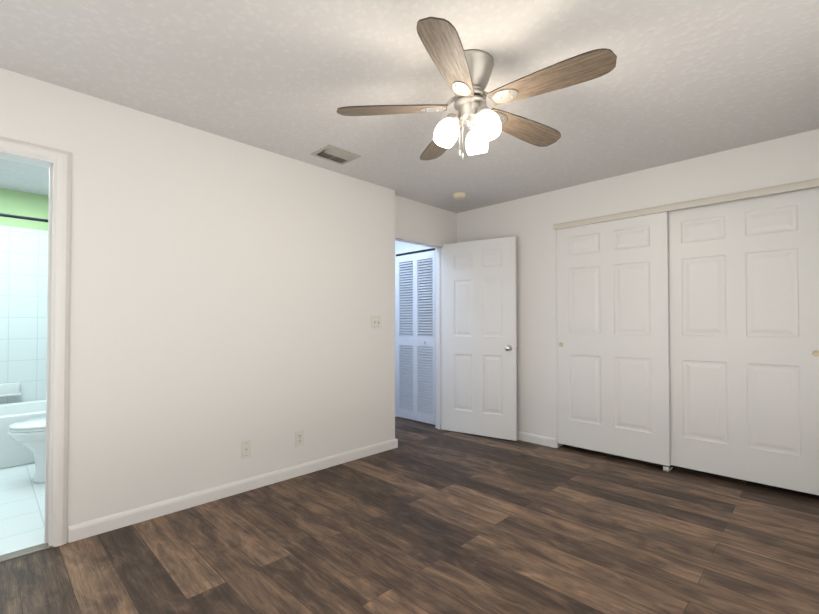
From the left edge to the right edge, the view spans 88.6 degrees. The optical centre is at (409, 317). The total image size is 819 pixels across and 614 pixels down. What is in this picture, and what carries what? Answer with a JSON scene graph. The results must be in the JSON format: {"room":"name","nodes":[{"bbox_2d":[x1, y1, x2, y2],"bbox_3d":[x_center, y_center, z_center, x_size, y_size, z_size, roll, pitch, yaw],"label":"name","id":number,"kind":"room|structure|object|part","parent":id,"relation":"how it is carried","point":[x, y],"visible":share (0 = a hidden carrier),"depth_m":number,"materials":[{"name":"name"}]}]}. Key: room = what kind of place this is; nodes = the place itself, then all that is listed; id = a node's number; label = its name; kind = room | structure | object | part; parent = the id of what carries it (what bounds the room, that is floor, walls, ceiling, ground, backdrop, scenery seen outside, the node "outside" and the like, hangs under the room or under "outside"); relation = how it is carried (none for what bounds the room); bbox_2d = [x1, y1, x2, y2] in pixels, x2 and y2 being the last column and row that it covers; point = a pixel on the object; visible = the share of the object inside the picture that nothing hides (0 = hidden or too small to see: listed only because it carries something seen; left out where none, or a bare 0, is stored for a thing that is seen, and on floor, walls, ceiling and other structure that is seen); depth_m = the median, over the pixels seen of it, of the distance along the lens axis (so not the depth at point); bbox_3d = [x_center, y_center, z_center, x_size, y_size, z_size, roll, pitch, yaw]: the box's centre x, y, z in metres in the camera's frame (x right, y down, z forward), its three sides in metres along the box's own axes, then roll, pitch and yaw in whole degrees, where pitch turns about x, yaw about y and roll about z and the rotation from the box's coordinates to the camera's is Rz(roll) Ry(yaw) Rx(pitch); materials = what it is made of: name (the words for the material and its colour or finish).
{"room":"empty bedroom","nodes":[
{"label":"empty bedroom","id":0,"kind":"room"},
{"bbox_2d":[0,463,44,554],"bbox_3d":[-3.193,1.241,2.828,2.645,0.063,2.250,-1,-1,45],"label":"floor","id":1,"kind":"structure","parent":0,"point":[22,504],"depth_m":2.64,"materials":[{"name":"white tile"}]},
{"bbox_2d":[0,400,45,468],"bbox_3d":[-3.775,1.009,3.406,0.760,0.425,2.000,-1,-1,45],"label":"bathtub","id":2,"kind":"object","parent":1,"relation":"on","point":[13,453],"depth_m":3.45,"materials":[{"name":"white ceramic"}]},
{"bbox_2d":[8,417,45,482],"bbox_3d":[-2.646,0.819,3.236,0.490,0.800,0.653,-1,-1,45],"label":"toilet","id":3,"kind":"object","parent":1,"relation":"on","point":[30,434],"visible":0.33,"depth_m":3.02,"materials":[{"name":"white ceramic"}]},
{"bbox_2d":[0,188,48,403],"bbox_3d":[-4.092,0.006,3.734,0.120,2.440,2.010,-1,-1,45],"label":"wall","id":4,"kind":"structure","parent":0,"point":[23,292],"depth_m":4.03,"materials":[{"name":"tile"}]},
{"bbox_2d":[0,383,21,396],"bbox_3d":[-3.762,0.678,3.925,0.064,0.118,0.200,-1,-1,45],"label":"soap dish","id":5,"kind":"object","parent":4,"relation":"attached to","point":[9,389],"visible":1,"depth_m":3.94,"materials":[{"name":"white ceramic"}]},
{"bbox_2d":[0,213,47,221],"bbox_3d":[-3.494,-0.828,3.156,0.052,0.051,2.006,-1,-1,45],"label":"shower curtain rod","id":6,"kind":"object","parent":4,"relation":"attached to","point":[23,217],"depth_m":3.46,"materials":[{"name":"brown metal"}]},
{"bbox_2d":[0,68,394,541],"bbox_3d":[-1.532,-0.010,2.654,0.120,2.440,3.850,-1,-1,45],"label":"wall","id":7,"kind":"structure","parent":0,"point":[228,296],"depth_m":2.75,"materials":[{"name":"white paint"}]},
{"bbox_2d":[0,137,71,546],"bbox_3d":[-2.185,0.152,1.982,0.142,2.096,0.892,-1,-1,45],"label":"door frame","id":8,"kind":"structure","parent":7,"relation":"attached to","point":[57,163],"depth_m":2.22,"materials":[{"name":"white paint"}]},
{"bbox_2d":[68,438,397,542],"bbox_3d":[-0.972,1.175,3.115,0.023,0.084,2.434,-1,-1,45],"label":"baseboard","id":9,"kind":"structure","parent":7,"relation":"attached to","point":[83,530],"depth_m":2.76,"materials":[{"name":"white paint"}]},
{"bbox_2d":[241,440,250,457],"bbox_3d":[-1.141,0.922,2.938,0.018,0.116,0.072,-1,-1,45],"label":"outlet","id":10,"kind":"object","parent":7,"relation":"attached to","point":[245,449],"visible":1,"depth_m":2.94,"materials":[{"name":"white plastic"}]},
{"bbox_2d":[295,430,303,446],"bbox_3d":[-0.846,0.934,3.242,0.010,0.116,0.072,-1,-1,45],"label":"duplex electrical outlet","id":11,"kind":"object","parent":7,"relation":"attached to","point":[299,438],"visible":1,"depth_m":3.24,"materials":[{"name":"white plastic"}]},
{"bbox_2d":[371,316,380,328],"bbox_3d":[-0.296,0.042,3.808,0.016,0.116,0.118,-1,-1,45],"label":"double light switch","id":12,"kind":"object","parent":7,"relation":"attached to","point":[375,321],"visible":1,"depth_m":3.80,"materials":[{"name":"white plastic"}]},
{"bbox_2d":[0,416,818,613],"bbox_3d":[-0.032,1.239,2.553,4.970,0.060,5.600,-1,-1,45],"label":"floor","id":13,"kind":"structure","parent":0,"point":[425,518],"depth_m":2.21,"materials":[{"name":"brown wood"}]},
{"bbox_2d":[0,543,52,561],"bbox_3d":[-2.110,1.225,2.004,0.075,0.071,1.900,-1,-1,45],"label":"threshold","id":14,"kind":"object","parent":13,"relation":"on","point":[22,552],"visible":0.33,"depth_m":2.14,"materials":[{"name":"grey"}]},
{"bbox_2d":[663,466,672,471],"bbox_3d":[2.072,1.202,3.367,0.040,0.038,0.126,-1,-1,45],"label":"floor guide","id":15,"kind":"object","parent":13,"relation":"on","point":[667,468],"visible":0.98,"depth_m":3.33,"materials":[{"name":"white paint"}]},
{"bbox_2d":[0,0,818,212],"bbox_3d":[-0.568,-1.267,2.874,6.370,0.080,5.950,-1,-1,45],"label":"ceiling","id":16,"kind":"structure","parent":0,"point":[682,80],"depth_m":2.14,"materials":[{"name":"white paint"}]},
{"bbox_2d":[311,144,360,164],"bbox_3d":[-0.552,-1.213,3.160,0.240,0.019,0.290,-1,-1,45],"label":"ceiling vent","id":17,"kind":"object","parent":16,"relation":"in","point":[334,154],"visible":1,"depth_m":3.14,"materials":[{"name":"silver metal"}]},
{"bbox_2d":[453,192,466,198],"bbox_3d":[0.491,-1.189,4.125,0.136,0.038,0.136,-1,-1,45],"label":"smoke detector","id":18,"kind":"object","parent":16,"relation":"attached to","point":[460,195],"visible":1,"depth_m":4.08,"materials":[{"name":"beige plastic"}]},
{"bbox_2d":[337,17,616,159],"bbox_3d":[0.335,-0.997,2.042,1.235,0.484,1.248,-1,-1,45],"label":"ceiling fan","id":19,"kind":"object","parent":16,"relation":"hanging from","point":[466,74],"visible":1,"depth_m":1.95,"materials":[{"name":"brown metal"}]},
{"label":"blade","id":20,"kind":"part","parent":19,"relation":"part of","materials":[{"name":"brown wood"}]},
{"bbox_3d":[0.191,-1.016,2.422,0.150,0.006,0.545,-12,1,-16],"label":"blade","id":21,"kind":"part","parent":19,"relation":"part of","materials":[{"name":"brown wood"}]},
{"bbox_3d":[0.165,-1.027,1.691,0.150,0.006,0.545,12,5,20],"label":"blade","id":22,"kind":"part","parent":19,"relation":"part of","materials":[{"name":"brown wood"}]},
{"bbox_3d":[0.178,-0.898,2.039,0.119,0.135,0.120,-1,-1,45],"label":"lamp shade","id":23,"kind":"part","parent":19,"relation":"part of","materials":[{"name":"white glass"}]},
{"bbox_3d":[0.209,-0.969,2.045,0.067,0.064,0.071,-1,-1,45],"label":"arm","id":24,"kind":"part","parent":19,"relation":"part of"},
{"bbox_3d":[0.330,-0.968,2.129,0.067,0.064,0.076,-1,-1,45],"label":"arm","id":25,"kind":"part","parent":19,"relation":"part of"},
{"bbox_3d":[0.346,-0.896,2.159,0.116,0.135,0.122,-1,-1,45],"label":"lamp shade","id":26,"kind":"part","parent":19,"relation":"part of","materials":[{"name":"white glass"}]},
{"bbox_3d":[0.344,-0.970,1.983,0.077,0.064,0.066,-1,-1,45],"label":"arm","id":27,"kind":"part","parent":19,"relation":"part of"},
{"bbox_3d":[0.366,-0.899,1.953,0.123,0.135,0.116,-1,-1,45],"label":"lamp shade","id":28,"kind":"part","parent":19,"relation":"part of","materials":[{"name":"white glass"}]},
{"label":"blade","id":29,"kind":"part","parent":19,"relation":"part of","materials":[{"name":"brown wood"}]},
{"label":"blade","id":30,"kind":"part","parent":19,"relation":"part of","materials":[{"name":"brown wood"}]},
{"bbox_2d":[395,241,433,424],"bbox_3d":[0.030,0.030,5.314,1.205,2.440,0.250,-1,-1,45],"label":"wall","id":31,"kind":"structure","parent":0,"point":[400,245],"depth_m":5.24,"materials":[{"name":"white paint"}]},
{"bbox_2d":[395,246,430,416],"bbox_3d":[0.086,0.194,5.070,0.755,2.105,0.014,-1,-1,45],"label":"door frame","id":32,"kind":"structure","parent":31,"relation":"attached to","point":[410,249],"depth_m":5.31,"materials":[{"name":"white paint"}]},
{"bbox_2d":[396,248,434,424],"bbox_3d":[0.066,0.218,5.053,0.660,2.033,0.062,-1,-1,45],"label":"bifold door","id":33,"kind":"structure","parent":31,"relation":"in","point":[416,335],"depth_m":5.04,"materials":[{"name":"white paint"}]},
{"bbox_2d":[395,195,456,243],"bbox_3d":[0.091,0.017,4.438,0.115,2.440,1.170,-1,-1,45],"label":"wall","id":34,"kind":"structure","parent":0,"point":[418,220],"depth_m":4.44,"materials":[{"name":"white paint"}]},
{"bbox_2d":[395,234,442,429],"bbox_3d":[0.056,0.209,4.400,0.124,2.054,0.854,-1,-1,45],"label":"door frame","id":35,"kind":"structure","parent":34,"relation":"attached to","point":[438,247],"depth_m":4.67,"materials":[{"name":"white paint"}]},
{"bbox_2d":[443,236,516,440],"bbox_3d":[0.720,0.209,4.400,0.834,2.030,0.167,-1,-1,33],"label":"door","id":36,"kind":"structure","parent":35,"relation":"attached to","point":[479,337],"depth_m":4.37,"materials":[{"name":"white paint"}]},
{"bbox_2d":[457,129,818,438],"bbox_3d":[1.886,0.004,3.573,3.885,2.440,0.120,-1,-1,45],"label":"wall","id":37,"kind":"structure","parent":0,"point":[529,222],"depth_m":3.98,"materials":[{"name":"white paint"}]},
{"bbox_2d":[517,431,555,447],"bbox_3d":[0.960,1.194,4.377,1.181,0.084,0.013,-1,-1,45],"label":"baseboard","id":38,"kind":"structure","parent":37,"relation":"attached to","point":[532,438],"depth_m":4.09,"materials":[{"name":"white paint"}]},
{"bbox_2d":[555,230,562,447],"bbox_3d":[2.077,0.171,3.382,1.824,2.100,0.122,-1,-1,45],"label":"door frame","id":39,"kind":"structure","parent":37,"relation":"attached to","point":[558,445],"depth_m":3.98,"materials":[{"name":"white paint"}]},
{"bbox_2d":[557,211,670,465],"bbox_3d":[1.733,0.158,3.666,0.925,2.045,0.038,-1,-1,45],"label":"sliding closet door","id":40,"kind":"structure","parent":37,"relation":"in","point":[613,376],"depth_m":3.61,"materials":[{"name":"white paint"}]},
{"bbox_2d":[553,178,818,229],"bbox_3d":[2.070,-0.867,3.391,1.844,0.052,0.139,-1,-1,45],"label":"rail","id":41,"kind":"object","parent":37,"relation":"attached to","point":[807,184],"visible":0.95,"depth_m":3.18,"materials":[{"name":"beige"}]},
{"bbox_2d":[668,187,818,494],"bbox_3d":[2.394,0.149,3.073,0.925,2.045,0.038,-1,-1,45],"label":"sliding closet door","id":42,"kind":"structure","parent":37,"relation":"in","point":[744,329],"depth_m":3.02,"materials":[{"name":"white paint"}]}
]}

